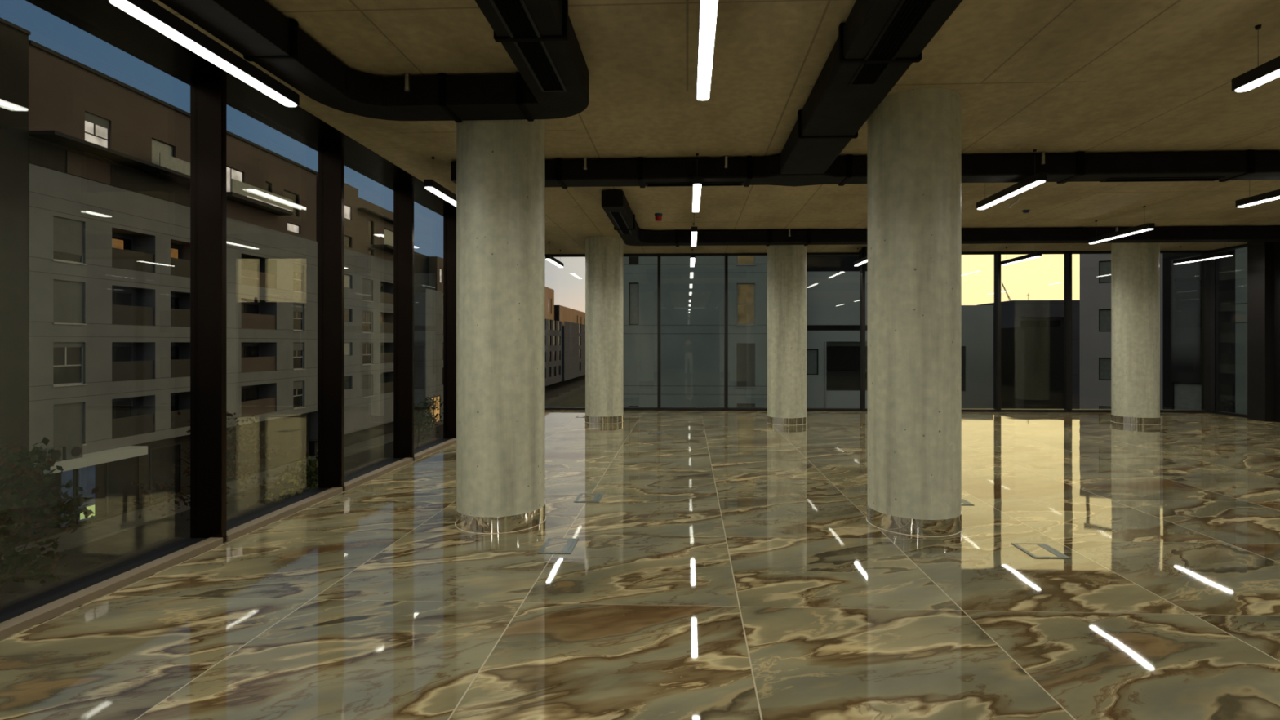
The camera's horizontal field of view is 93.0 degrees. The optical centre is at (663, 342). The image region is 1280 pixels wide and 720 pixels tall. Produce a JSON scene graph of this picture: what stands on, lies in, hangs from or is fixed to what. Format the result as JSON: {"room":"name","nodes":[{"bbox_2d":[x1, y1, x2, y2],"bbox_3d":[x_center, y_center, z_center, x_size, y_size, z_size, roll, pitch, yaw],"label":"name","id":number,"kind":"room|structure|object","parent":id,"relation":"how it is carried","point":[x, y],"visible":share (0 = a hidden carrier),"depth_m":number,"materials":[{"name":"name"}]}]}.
{"room":"empty office floor","nodes":[
{"label":"empty office floor","id":0,"kind":"room"},
{"bbox_2d":[0,409,1279,719],"bbox_3d":[3.858,1.535,3.050,14.330,0.180,19.600,0,0,2],"label":"floor","id":1,"kind":"structure","parent":0,"point":[727,565],"depth_m":3.43,"materials":[{"name":"stone"}]},
{"bbox_2d":[0,537,222,639],"bbox_3d":[-3.327,-0.163,3.614,0.266,3.515,1.515,0,0,2],"label":"window sill","id":2,"kind":"structure","parent":1,"relation":"on","point":[15,619],"depth_m":3.52,"materials":[{"name":"brown metal"}]},
{"bbox_2d":[190,79,342,542],"bbox_3d":[-3.267,-0.163,5.128,0.266,3.515,1.515,0,0,2],"label":"window","id":3,"kind":"structure","parent":1,"relation":"on","point":[208,97],"depth_m":4.37,"materials":[{"name":"brown metal"}]},
{"bbox_2d":[318,146,413,491],"bbox_3d":[-3.207,-0.163,6.641,0.266,3.515,1.515,0,0,2],"label":"window","id":4,"kind":"structure","parent":1,"relation":"on","point":[331,159],"depth_m":5.88,"materials":[{"name":"brown metal"}]},
{"bbox_2d":[393,186,456,461],"bbox_3d":[-3.147,-0.163,8.155,0.266,3.515,1.515,0,0,2],"label":"window","id":5,"kind":"structure","parent":1,"relation":"on","point":[403,197],"depth_m":7.40,"materials":[{"name":"brown metal"}]},
{"bbox_2d":[443,213,456,438],"bbox_3d":[-3.088,-0.163,9.669,0.266,3.515,1.515,0,0,2],"label":"window","id":6,"kind":"structure","parent":1,"relation":"on","point":[449,220],"depth_m":8.91,"materials":[{"name":"brown metal"}]},
{"bbox_2d":[454,119,546,533],"bbox_3d":[-1.319,-0.253,4.947,0.718,3.395,0.718,0,0,2],"label":"concrete column","id":7,"kind":"structure","parent":1,"relation":"on","point":[500,164],"depth_m":4.65,"materials":[{"name":"concrete"}]},
{"bbox_2d":[537,537,578,554],"bbox_3d":[-0.741,1.442,4.317,0.227,0.004,0.321,0,0,2],"label":"box","id":8,"kind":"object","parent":1,"relation":"on","point":[552,545],"visible":1,"depth_m":4.31,"materials":[{"name":"metal"}]},
{"bbox_2d":[545,253,585,409],"bbox_3d":[-2.222,-0.217,13.083,1.370,3.365,0.170,0,0,2],"label":"window","id":9,"kind":"structure","parent":1,"relation":"on","point":[552,255],"depth_m":13.02,"materials":[{"name":"black metal"}]},
{"bbox_2d":[573,493,603,502],"bbox_3d":[-0.691,1.442,5.648,0.227,0.004,0.304,0,0,2],"label":"box","id":10,"kind":"object","parent":1,"relation":"on","point":[581,497],"visible":1,"depth_m":5.62,"materials":[{"name":"metal"}]},
{"bbox_2d":[584,235,623,423],"bbox_3d":[-1.085,-0.253,11.182,0.718,3.395,0.718,0,0,2],"label":"concrete column","id":11,"kind":"structure","parent":1,"relation":"on","point":[604,255],"depth_m":10.88,"materials":[{"name":"concrete"}]},
{"bbox_2d":[623,253,657,410],"bbox_3d":[-0.829,-0.217,13.028,1.418,3.365,0.170,0,0,2],"label":"window","id":12,"kind":"structure","parent":1,"relation":"on","point":[655,254],"depth_m":12.96,"materials":[{"name":"black metal"}]},
{"bbox_2d":[657,253,724,410],"bbox_3d":[0.593,-0.217,12.972,1.428,3.365,0.170,0,0,2],"label":"window","id":13,"kind":"structure","parent":1,"relation":"on","point":[659,255],"depth_m":12.91,"materials":[{"name":"black metal"}]},
{"bbox_2d":[724,253,767,410],"bbox_3d":[2.023,-0.217,12.915,1.436,3.365,0.170,0,0,2],"label":"window","id":14,"kind":"structure","parent":1,"relation":"on","point":[726,255],"depth_m":12.86,"materials":[{"name":"black metal"}]},
{"bbox_2d":[766,244,807,425],"bbox_3d":[2.232,-0.253,10.972,0.718,3.395,0.718,0,0,2],"label":"concrete column","id":15,"kind":"structure","parent":1,"relation":"on","point":[786,264],"depth_m":10.66,"materials":[{"name":"concrete"}]},
{"bbox_2d":[806,252,862,411],"bbox_3d":[3.459,-0.217,12.858,1.438,3.365,0.170,0,0,2],"label":"window","id":16,"kind":"structure","parent":1,"relation":"on","point":[807,253],"depth_m":12.79,"materials":[{"name":"black metal"}]},
{"bbox_2d":[859,262,866,411],"bbox_3d":[4.862,-0.217,12.803,1.370,3.365,0.170,0,0,2],"label":"window","id":17,"kind":"structure","parent":1,"relation":"on","point":[862,267],"depth_m":12.74,"materials":[{"name":"glass"}]},
{"bbox_2d":[866,88,963,537],"bbox_3d":[2.005,-0.253,4.877,0.718,3.395,0.718,0,0,2],"label":"concrete column","id":18,"kind":"structure","parent":1,"relation":"on","point":[914,135],"depth_m":4.58,"materials":[{"name":"concrete"}]},
{"bbox_2d":[961,251,997,412],"bbox_3d":[6.256,-0.217,12.748,1.420,3.365,0.170,0,0,2],"label":"window","id":19,"kind":"structure","parent":1,"relation":"on","point":[963,410],"depth_m":12.67,"materials":[{"name":"black metal"}]},
{"bbox_2d":[994,251,1068,412],"bbox_3d":[7.685,-0.217,12.691,1.440,3.365,0.170,0,0,2],"label":"window","id":20,"kind":"structure","parent":1,"relation":"on","point":[997,256],"depth_m":12.64,"materials":[{"name":"black metal"}]},
{"bbox_2d":[1011,542,1071,558],"bbox_3d":[2.613,1.442,4.212,0.240,0.004,0.296,0,0,2],"label":"box","id":21,"kind":"object","parent":1,"relation":"on","point":[1035,550],"visible":1,"depth_m":4.20,"materials":[{"name":"metal"}]},
{"bbox_2d":[1063,250,1111,412],"bbox_3d":[9.119,-0.217,12.635,1.430,3.365,0.170,0,0,2],"label":"window","id":22,"kind":"structure","parent":1,"relation":"on","point":[1067,257],"depth_m":12.61,"materials":[{"name":"black metal"}]},
{"bbox_2d":[1110,242,1160,425],"bbox_3d":[8.551,-0.253,11.007,0.718,3.395,0.718,0,0,2],"label":"concrete column","id":23,"kind":"structure","parent":1,"relation":"on","point":[1135,266],"depth_m":10.73,"materials":[{"name":"concrete"}]},
{"bbox_2d":[1160,250,1207,413],"bbox_3d":[10.513,-0.217,12.580,1.360,3.365,0.170,0,0,2],"label":"window","id":24,"kind":"structure","parent":1,"relation":"on","point":[1161,251],"depth_m":12.51,"materials":[{"name":"black metal"}]},
{"bbox_2d":[151,0,1279,253],"bbox_3d":[4.015,-2.050,3.079,14.020,0.300,19.670,0,0,2],"label":"ceiling","id":25,"kind":"structure","parent":0,"point":[1050,77],"depth_m":4.60,"materials":[{"name":"concrete"}]},
{"bbox_2d":[108,0,299,106],"bbox_3d":[-2.469,-1.728,3.380,0.086,0.345,1.260,0,0,2],"label":"linear pendant light","id":26,"kind":"object","parent":25,"relation":"hanging from","point":[148,11],"visible":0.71,"depth_m":3.24,"materials":[{"name":"grey"}]},
{"bbox_2d":[25,0,456,216],"bbox_3d":[-3.260,-2.047,3.366,0.540,0.306,19.670,0,0,2],"label":"soffit","id":27,"kind":"structure","parent":25,"relation":"attached to","point":[101,19],"depth_m":4.44,"materials":[{"name":"brown metal"}]},
{"bbox_2d":[159,0,589,122],"bbox_3d":[-1.645,-1.776,-0.418,1.945,0.231,10.035,0,0,2],"label":"air duct","id":28,"kind":"object","parent":25,"relation":"hanging from","point":[552,81],"visible":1,"depth_m":3.80,"materials":[{"name":"black metal"}]},
{"bbox_2d":[488,0,567,92],"bbox_3d":[-0.763,-1.674,2.973,0.166,0.018,2.116,0,0,2],"label":"grille","id":29,"kind":"object","parent":28,"relation":"attached to","point":[521,26],"depth_m":3.38,"materials":[{"name":"grey metal"}]},
{"bbox_2d":[423,156,456,206],"bbox_3d":[-2.337,-1.728,6.718,0.086,0.345,1.260,0,0,2],"label":"linear pendant light","id":30,"kind":"object","parent":25,"relation":"hanging from","point":[431,185],"visible":0.56,"depth_m":6.31,"materials":[{"name":"grey"}]},
{"bbox_2d":[425,186,456,206],"bbox_3d":[-2.337,-1.559,6.718,0.078,0.008,1.252,0,0,2],"label":"diffuser","id":31,"kind":"object","parent":30,"relation":"attached to","point":[436,190],"depth_m":6.42,"materials":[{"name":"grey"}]},
{"bbox_2d":[545,241,564,267],"bbox_3d":[-2.130,-1.728,11.943,0.086,0.345,1.260,0,0,2],"label":"linear pendant light","id":32,"kind":"object","parent":25,"relation":"hanging from","point":[548,257],"visible":1,"depth_m":11.77,"materials":[{"name":"grey"}]},
{"bbox_2d":[546,258,563,267],"bbox_3d":[-2.130,-1.559,11.943,0.078,0.008,1.252,0,0,2],"label":"diffuser","id":33,"kind":"object","parent":32,"relation":"attached to","point":[555,262],"depth_m":11.94,"materials":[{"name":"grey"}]},
{"bbox_2d":[690,212,697,246],"bbox_3d":[0.463,-1.728,9.189,0.086,0.345,1.260,0,0,2],"label":"linear pendant light","id":34,"kind":"object","parent":25,"relation":"hanging from","point":[694,229],"visible":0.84,"depth_m":8.88,"materials":[{"name":"grey"}]},
{"bbox_2d":[691,231,697,246],"bbox_3d":[0.463,-1.559,9.189,0.078,0.008,1.252,0,0,2],"label":"diffuser","id":35,"kind":"object","parent":34,"relation":"attached to","point":[694,234],"depth_m":9.09,"materials":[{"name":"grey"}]},
{"bbox_2d":[692,153,702,212],"bbox_3d":[0.361,-1.728,6.611,0.086,0.345,1.260,0,0,2],"label":"linear pendant light","id":36,"kind":"object","parent":25,"relation":"hanging from","point":[697,180],"visible":1,"depth_m":6.31,"materials":[{"name":"grey"}]},
{"bbox_2d":[692,184,701,212],"bbox_3d":[0.361,-1.559,6.611,0.078,0.008,1.252,0,0,2],"label":"diffuser","id":37,"kind":"object","parent":36,"relation":"attached to","point":[696,194],"depth_m":6.53,"materials":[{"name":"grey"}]},
{"bbox_2d":[696,0,718,100],"bbox_3d":[0.229,-1.728,3.273,0.086,0.345,1.260,0,0,2],"label":"linear pendant light","id":38,"kind":"object","parent":25,"relation":"hanging from","point":[708,9],"visible":1,"depth_m":3.19,"materials":[{"name":"grey"}]},
{"bbox_2d":[853,248,866,266],"bbox_3d":[3.885,-1.728,11.706,0.086,0.345,1.260,0,0,2],"label":"linear pendant light","id":39,"kind":"object","parent":25,"relation":"hanging from","point":[864,260],"visible":0.42,"depth_m":11.89,"materials":[{"name":"grey"}]},
{"bbox_2d":[854,259,866,266],"bbox_3d":[3.885,-1.559,11.706,0.078,0.008,1.252,0,0,2],"label":"diffuser","id":40,"kind":"object","parent":39,"relation":"attached to","point":[862,261],"depth_m":11.89,"materials":[{"name":"white"}]},
{"bbox_2d":[450,150,1279,188],"bbox_3d":[4.372,-1.776,6.172,13.150,0.231,0.480,0,0,2],"label":"air duct","id":41,"kind":"object","parent":25,"relation":"hanging from","point":[1249,165],"visible":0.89,"depth_m":6.12,"materials":[{"name":"black metal"}]},
{"bbox_2d":[645,182,743,186],"bbox_3d":[0.328,-1.674,6.402,1.026,0.018,0.136,0,0,2],"label":"grille","id":42,"kind":"object","parent":41,"relation":"attached to","point":[647,184],"depth_m":6.40,"materials":[{"name":"black metal"}]},
{"bbox_2d":[1100,176,1225,182],"bbox_3d":[5.099,-1.674,6.213,1.136,0.018,0.136,0,0,2],"label":"grille","id":43,"kind":"object","parent":41,"relation":"attached to","point":[1148,179],"depth_m":6.20,"materials":[{"name":"black metal"}]},
{"bbox_2d":[780,0,962,173],"bbox_3d":[1.151,-1.776,0.247,0.480,0.231,11.585,0,0,2],"label":"air duct","id":44,"kind":"object","parent":25,"relation":"hanging from","point":[878,41],"visible":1,"depth_m":3.78,"materials":[{"name":"black metal"}]},
{"bbox_2d":[848,0,937,85],"bbox_3d":[1.227,-1.674,2.433,0.176,0.018,2.996,0,0,2],"label":"grille","id":45,"kind":"object","parent":44,"relation":"attached to","point":[905,18],"depth_m":3.35,"materials":[{"name":"black metal"}]},
{"bbox_2d":[601,190,1279,246],"bbox_3d":[5.161,-1.776,8.788,11.780,0.231,3.070,0,0,2],"label":"air duct","id":46,"kind":"object","parent":25,"relation":"hanging from","point":[615,203],"visible":0.77,"depth_m":9.99,"materials":[{"name":"black metal"}]},
{"bbox_2d":[608,210,631,234],"bbox_3d":[-0.589,-1.674,8.530,0.146,0.018,1.636,0,0,2],"label":"grille","id":47,"kind":"object","parent":46,"relation":"attached to","point":[619,219],"depth_m":8.40,"materials":[{"name":"grey metal"}]},
{"bbox_2d":[976,149,1047,209],"bbox_3d":[3.679,-1.728,6.480,0.086,0.345,1.260,0,0,2],"label":"linear pendant light","id":48,"kind":"object","parent":25,"relation":"hanging from","point":[1037,179],"visible":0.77,"depth_m":6.31,"materials":[{"name":"grey"}]},
{"bbox_2d":[977,180,1044,209],"bbox_3d":[3.679,-1.559,6.480,0.078,0.008,1.252,0,0,2],"label":"diffuser","id":49,"kind":"object","parent":48,"relation":"attached to","point":[1032,184],"depth_m":6.39,"materials":[{"name":"white"}]},
{"bbox_2d":[1000,247,1041,265],"bbox_3d":[6.813,-1.728,11.590,0.086,0.345,1.260,0,0,2],"label":"linear pendant light","id":50,"kind":"object","parent":25,"relation":"hanging from","point":[1035,255],"visible":0.88,"depth_m":11.49,"materials":[{"name":"grey"}]},
{"bbox_2d":[1001,256,1040,265],"bbox_3d":[6.813,-1.559,11.590,0.078,0.008,1.252,0,0,2],"label":"diffuser","id":51,"kind":"object","parent":50,"relation":"attached to","point":[1024,258],"depth_m":11.61,"materials":[{"name":"white"}]},
{"bbox_2d":[1088,205,1155,244],"bbox_3d":[6.708,-1.728,8.942,0.086,0.345,1.260,0,0,2],"label":"linear pendant light","id":52,"kind":"object","parent":25,"relation":"hanging from","point":[1149,226],"visible":1,"depth_m":8.81,"materials":[{"name":"grey"}]},
{"bbox_2d":[1088,228,1153,244],"bbox_3d":[6.708,-1.559,8.942,0.078,0.008,1.252,0,0,2],"label":"diffuser","id":53,"kind":"object","parent":52,"relation":"attached to","point":[1137,230],"depth_m":8.90,"materials":[{"name":"white"}]},
{"bbox_2d":[1173,245,1234,264],"bbox_3d":[10.160,-1.728,11.458,0.086,0.345,1.260,0,0,2],"label":"linear pendant light","id":54,"kind":"object","parent":25,"relation":"hanging from","point":[1229,253],"visible":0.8,"depth_m":11.35,"materials":[{"name":"grey"}]},
{"bbox_2d":[1173,254,1232,264],"bbox_3d":[10.160,-1.559,11.458,0.078,0.008,1.252,0,0,2],"label":"diffuser","id":55,"kind":"object","parent":54,"relation":"attached to","point":[1214,256],"depth_m":11.44,"materials":[{"name":"white"}]},
{"bbox_2d":[1231,24,1279,92],"bbox_3d":[3.547,-1.728,3.142,0.086,0.345,1.260,0,0,2],"label":"linear pendant light","id":56,"kind":"object","parent":25,"relation":"hanging from","point":[1268,71],"visible":1,"depth_m":3.62,"materials":[{"name":"grey"}]},
{"bbox_2d":[1235,69,1279,92],"bbox_3d":[3.547,-1.559,3.142,0.078,0.008,1.252,0,0,2],"label":"diffuser","id":57,"kind":"object","parent":56,"relation":"attached to","point":[1265,77],"depth_m":3.62,"materials":[{"name":"white"}]},
{"bbox_2d":[1235,189,1279,207],"bbox_3d":[6.606,-1.728,6.364,0.086,0.345,1.260,0,0,2],"label":"linear pendant light","id":58,"kind":"object","parent":25,"relation":"hanging from","point":[1273,195],"visible":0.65,"depth_m":6.72,"materials":[{"name":"grey"}]},
{"bbox_2d":[1237,195,1279,207],"bbox_3d":[6.606,-1.559,6.364,0.078,0.008,1.252,0,0,2],"label":"diffuser","id":59,"kind":"object","parent":58,"relation":"attached to","point":[1267,198],"depth_m":6.73,"materials":[{"name":"white"}]},
{"bbox_2d":[1247,241,1279,422],"bbox_3d":[10.819,-0.228,2.305,0.300,3.345,18.340,0,0,2],"label":"wall","id":60,"kind":"structure","parent":0,"point":[1263,257],"depth_m":11.14,"materials":[{"name":"black metal"}]},
{"bbox_2d":[1201,244,1247,417],"bbox_3d":[11.255,-0.217,12.050,0.160,3.365,1.170,0,0,2],"label":"window","id":61,"kind":"structure","parent":60,"relation":"in","point":[1209,267],"depth_m":12.46,"materials":[{"name":"black metal"}]},
{"label":"outside","id":62,"kind":"structure","parent":0,"visible":0},
{"bbox_2d":[545,319,562,386],"bbox_3d":[-27.053,1.770,113.156,12.000,12.150,22.000,0,0,2],"label":"block","id":63,"kind":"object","parent":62,"point":[553,329],"visible":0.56,"depth_m":116.14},
{"bbox_2d":[545,286,554,319],"bbox_3d":[-26.963,-7.255,112.903,10.000,6.400,15.500,0,0,2],"label":"storey","id":64,"kind":"object","parent":63,"relation":"on","point":[549,293],"visible":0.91,"depth_m":116.66,"materials":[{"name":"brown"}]},
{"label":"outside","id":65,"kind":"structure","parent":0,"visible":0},
{"bbox_2d":[562,320,585,381],"bbox_3d":[-25.030,1.720,154.209,12.000,12.250,60.000,0,0,2],"label":"block","id":66,"kind":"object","parent":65,"point":[573,334],"visible":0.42,"depth_m":133.98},
{"bbox_2d":[554,305,585,325],"bbox_3d":[-25.300,-5.610,154.595,10.030,4.290,58.050,0,0,2],"label":"storey","id":67,"kind":"object","parent":66,"relation":"on","point":[562,313],"visible":0.29,"depth_m":135.13,"materials":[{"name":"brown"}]},
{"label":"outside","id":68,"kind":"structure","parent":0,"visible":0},
{"bbox_2d":[28,374,585,542],"bbox_3d":[-2.885,9.495,180.254,340.000,0.500,480.000,0,0,2],"label":"ground","id":69,"kind":"structure","parent":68,"point":[579,400],"depth_m":88.49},
{"bbox_2d":[0,17,31,547],"bbox_3d":[-34.145,-2.455,21.815,10.200,23.400,12.100,0,0,2],"label":"tower","id":70,"kind":"structure","parent":69,"relation":"on","point":[14,39],"depth_m":27.01,"materials":[{"name":"concrete"}]},
{"bbox_2d":[28,412,309,540],"bbox_3d":[-32.499,7.400,38.663,10.000,3.690,21.600,0,0,2],"label":"shopfront","id":71,"kind":"object","parent":69,"relation":"on","point":[113,471],"visible":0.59,"depth_m":34.35,"materials":[{"name":"grey"}]},
{"bbox_2d":[40,447,62,463],"bbox_3d":[-28.401,5.230,28.143,0.380,0.650,0.800,0,0,2],"label":"air conditioner","id":72,"kind":"object","parent":71,"relation":"on","point":[57,455],"visible":0.58,"depth_m":28.21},
{"bbox_2d":[50,449,61,460],"bbox_3d":[-28.215,5.225,28.216,0.015,0.500,0.500,0,0,2],"label":"fan grille","id":73,"kind":"object","parent":72,"relation":"attached to","point":[56,455],"depth_m":28.24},
{"bbox_2d":[58,444,82,460],"bbox_3d":[-28.363,5.230,29.093,0.380,0.650,0.800,0,0,2],"label":"air conditioner","id":74,"kind":"object","parent":71,"relation":"on","point":[71,451],"visible":0.94,"depth_m":28.98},
{"bbox_2d":[71,446,81,456],"bbox_3d":[-28.178,5.225,29.165,0.015,0.500,0.500,0,0,2],"label":"fan grille","id":75,"kind":"object","parent":74,"relation":"attached to","point":[75,451],"depth_m":29.14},
{"bbox_2d":[28,163,317,463],"bbox_3d":[-33.972,-1.315,38.722,11.050,13.720,21.600,0,0,2],"label":"apartment block","id":76,"kind":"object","parent":71,"relation":"on","point":[109,266],"visible":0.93,"depth_m":33.54,"materials":[{"name":"grey concrete"}]},
{"bbox_2d":[53,215,83,255],"bbox_3d":[-28.956,-5.185,29.531,0.040,1.680,1.490,0,0,2],"label":"blind","id":77,"kind":"object","parent":76,"relation":"hanging from","point":[68,231],"depth_m":29.53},
{"bbox_2d":[53,279,83,323],"bbox_3d":[-28.956,-1.975,29.531,0.040,2.060,1.490,0,0,2],"label":"blind","id":78,"kind":"object","parent":76,"relation":"hanging from","point":[68,294],"depth_m":29.53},
{"bbox_2d":[53,342,83,347],"bbox_3d":[-28.956,0.099,29.531,0.040,0.248,1.490,0,0,2],"label":"blind","id":79,"kind":"object","parent":76,"relation":"hanging from","point":[55,344],"depth_m":29.53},
{"bbox_2d":[53,401,83,447],"bbox_3d":[-28.956,3.995,29.531,0.040,2.100,1.490,0,0,2],"label":"blind","id":80,"kind":"object","parent":76,"relation":"hanging from","point":[68,416],"depth_m":29.53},
{"bbox_2d":[28,40,317,241],"bbox_3d":[-32.499,-11.015,38.663,10.400,5.640,21.600,0,0,2],"label":"penthouse","id":81,"kind":"object","parent":76,"relation":"on","point":[86,122],"visible":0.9,"depth_m":33.03,"materials":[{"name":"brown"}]},
{"bbox_2d":[84,111,109,128],"bbox_3d":[-28.996,-11.380,31.069,0.040,0.451,1.360,0,0,2],"label":"blind","id":82,"kind":"object","parent":81,"relation":"hanging from","point":[97,120],"depth_m":31.06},
{"bbox_2d":[293,263,303,274],"bbox_3d":[-28.267,-5.710,46.968,0.040,0.630,1.330,0,0,2],"label":"blind","id":83,"kind":"object","parent":76,"relation":"hanging from","point":[298,268],"depth_m":47.01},
{"bbox_2d":[293,303,303,311],"bbox_3d":[-28.267,-2.696,46.968,0.040,0.618,1.330,0,0,2],"label":"blind","id":84,"kind":"object","parent":76,"relation":"hanging from","point":[296,307],"depth_m":47.01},
{"bbox_2d":[293,342,303,350],"bbox_3d":[-28.267,0.285,46.968,0.040,0.621,1.330,0,0,2],"label":"blind","id":85,"kind":"object","parent":76,"relation":"hanging from","point":[296,345],"depth_m":47.01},
{"bbox_2d":[293,380,303,389],"bbox_3d":[-28.267,3.260,46.968,0.040,0.630,1.330,0,0,2],"label":"blind","id":86,"kind":"object","parent":76,"relation":"hanging from","point":[297,384],"depth_m":47.01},
{"bbox_2d":[258,448,318,506],"bbox_3d":[-14.477,6.846,25.215,4.146,4.806,3.050,0,0,-27],"label":"street tree","id":87,"kind":"object","parent":69,"relation":"on","point":[300,485],"visible":0.37,"depth_m":24.64,"materials":[{"name":"green plant"}]},
{"bbox_2d":[309,421,393,455],"bbox_3d":[-32.016,8.650,57.209,7.500,1.190,14.600,0,0,2],"label":"plinth","id":88,"kind":"object","parent":69,"relation":"on","point":[356,437],"visible":0.21,"depth_m":57.13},
{"bbox_2d":[309,241,393,440],"bbox_3d":[-32.740,-0.105,57.237,10.050,16.300,14.600,0,0,2],"label":"apartment block","id":89,"kind":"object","parent":69,"relation":"on","point":[368,279],"visible":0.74,"depth_m":56.91,"materials":[{"name":"grey concrete"}]},
{"bbox_2d":[315,171,358,252],"bbox_3d":[-32.961,-11.135,52.793,10.000,5.740,5.700,0,0,2],"label":"penthouse","id":90,"kind":"object","parent":89,"relation":"on","point":[351,193],"visible":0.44,"depth_m":54.18,"materials":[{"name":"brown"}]},
{"bbox_2d":[362,278,372,301],"bbox_3d":[-27.867,-4.950,57.095,0.040,2.050,1.860,0,0,2],"label":"blind","id":91,"kind":"object","parent":89,"relation":"hanging from","point":[366,282],"depth_m":57.06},
{"bbox_2d":[362,373,372,396],"bbox_3d":[-27.867,4.020,57.095,0.040,2.050,1.860,0,0,2],"label":"blind","id":92,"kind":"object","parent":89,"relation":"hanging from","point":[366,378],"depth_m":57.06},
{"bbox_2d":[358,197,415,262],"bbox_3d":[-31.804,-10.810,60.053,10.800,5.090,8.900,0,0,2],"label":"penthouse","id":93,"kind":"object","parent":89,"relation":"on","point":[375,223],"visible":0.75,"depth_m":58.54,"materials":[{"name":"brown"}]},
{"bbox_2d":[413,288,443,424],"bbox_3d":[-30.264,1.610,82.559,9.000,15.270,30.000,0,0,2],"label":"apartment block","id":94,"kind":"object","parent":69,"relation":"on","point":[428,305],"visible":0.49,"depth_m":67.80,"materials":[{"name":"concrete"}]},
{"bbox_2d":[413,251,428,292],"bbox_3d":[-32.176,-7.860,69.625,9.000,4.590,4.000,0,0,2],"label":"penthouse","id":95,"kind":"object","parent":94,"relation":"on","point":[420,260],"visible":0.16,"depth_m":69.34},
{"bbox_2d":[428,256,443,292],"bbox_3d":[-30.584,-7.860,84.574,9.000,4.590,26.000,0,0,2],"label":"penthouse","id":96,"kind":"object","parent":94,"relation":"on","point":[435,263],"visible":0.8,"depth_m":71.43,"materials":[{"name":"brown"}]},
{"bbox_2d":[429,395,440,422],"bbox_3d":[-26.163,7.695,69.587,0.120,3.100,2.800,0,0,2],"label":"lit doorway","id":97,"kind":"structure","parent":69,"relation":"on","point":[436,411],"depth_m":70.20,"materials":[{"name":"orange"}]},
{"bbox_2d":[623,255,767,407],"bbox_3d":[2.439,-3.155,36.407,10.400,24.800,9.050,0,0,2],"label":"block","id":98,"kind":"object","parent":69,"relation":"on","point":[692,298],"visible":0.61,"depth_m":31.98,"materials":[{"name":"grey concrete"}]},
{"bbox_2d":[737,343,755,386],"bbox_3d":[4.340,1.175,31.953,0.930,2.280,0.040,0,0,2],"label":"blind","id":99,"kind":"object","parent":98,"relation":"hanging from","point":[745,352],"depth_m":31.93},
{"bbox_2d":[806,255,866,408],"bbox_3d":[10.790,-3.155,36.242,6.300,24.800,7.120,0,0,2],"label":"block","id":100,"kind":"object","parent":69,"relation":"on","point":[833,282],"visible":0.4,"depth_m":32.88,"materials":[{"name":"grey concrete"}]},
{"bbox_2d":[961,305,993,408],"bbox_3d":[20.480,3.295,47.203,6.200,11.900,8.050,0,0,2],"label":"block","id":101,"kind":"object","parent":69,"relation":"on","point":[977,321],"visible":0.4,"depth_m":43.15,"materials":[{"name":"grey concrete"}]},
{"bbox_2d":[961,346,964,391],"bbox_3d":[20.677,1.845,43.317,1.660,3.200,0.040,0,0,2],"label":"blind","id":102,"kind":"object","parent":101,"relation":"hanging from","point":[962,347],"depth_m":43.27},
{"bbox_2d":[977,300,1079,408],"bbox_3d":[34.207,2.845,53.941,9.500,12.800,6.500,0,0,2],"label":"block","id":103,"kind":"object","parent":69,"relation":"on","point":[1014,313],"visible":0.23,"depth_m":50.80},
{"bbox_2d":[1000,327,1063,408],"bbox_3d":[23.442,4.145,38.580,2.600,10.200,3.050,0,0,2],"label":"block","id":104,"kind":"object","parent":69,"relation":"on","point":[1032,358],"visible":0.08,"depth_m":37.14,"materials":[{"name":"grey concrete"}]},
{"bbox_2d":[1080,253,1162,409],"bbox_3d":[33.287,1.395,37.063,13.000,15.700,9.000,0,0,34],"label":"block","id":105,"kind":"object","parent":69,"relation":"on","point":[1095,268],"visible":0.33,"depth_m":36.55,"materials":[{"name":"grey concrete"}]},
{"bbox_2d":[1162,248,1235,413],"bbox_3d":[23.341,-0.155,18.056,13.000,18.800,4.000,0,0,41],"label":"block","id":106,"kind":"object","parent":69,"relation":"on","point":[1181,282],"visible":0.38,"depth_m":20.42,"materials":[{"name":"grey concrete"}]},
{"bbox_2d":[1235,247,1247,414],"bbox_3d":[13.809,0.845,14.266,0.370,16.800,0.400,0,0,2],"label":"concrete pier","id":107,"kind":"structure","parent":69,"relation":"on","point":[1241,254],"depth_m":14.32,"materials":[{"name":"concrete"}]},
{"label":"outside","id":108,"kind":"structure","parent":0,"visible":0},
{"bbox_2d":[1,420,443,572],"bbox_3d":[-27.543,9.185,31.112,2.500,0.120,140.000,0,0,2],"label":"pavement","id":109,"kind":"structure","parent":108,"point":[120,523],"depth_m":32.06,"materials":[{"name":"concrete"}]},
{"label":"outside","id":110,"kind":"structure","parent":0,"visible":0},
{"bbox_2d":[1,377,585,610],"bbox_3d":[-16.374,9.230,180.788,8.000,0.030,440.000,0,0,2],"label":"street","id":111,"kind":"structure","parent":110,"point":[98,556],"depth_m":28.72,"materials":[{"name":"asphalt"}]},
{"bbox_2d":[0,436,98,610],"bbox_3d":[-19.622,6.048,18.183,4.705,6.400,5.154,0,0,2],"label":"street tree","id":112,"kind":"object","parent":111,"relation":"on","point":[12,466],"visible":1,"depth_m":17.87,"materials":[{"name":"green plant"}]},
{"bbox_2d":[128,411,297,519],"bbox_3d":[-19.765,6.051,26.459,3.998,6.395,5.494,0,0,27],"label":"street tree","id":113,"kind":"object","parent":111,"relation":"on","point":[250,468],"visible":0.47,"depth_m":26.71,"materials":[{"name":"green plant"}]},
{"bbox_2d":[413,392,443,448],"bbox_3d":[-20.296,6.684,51.149,4.372,5.130,3.165,0,0,2],"label":"street tree","id":114,"kind":"object","parent":111,"relation":"on","point":[418,425],"visible":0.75,"depth_m":50.84,"materials":[{"name":"green plant"}]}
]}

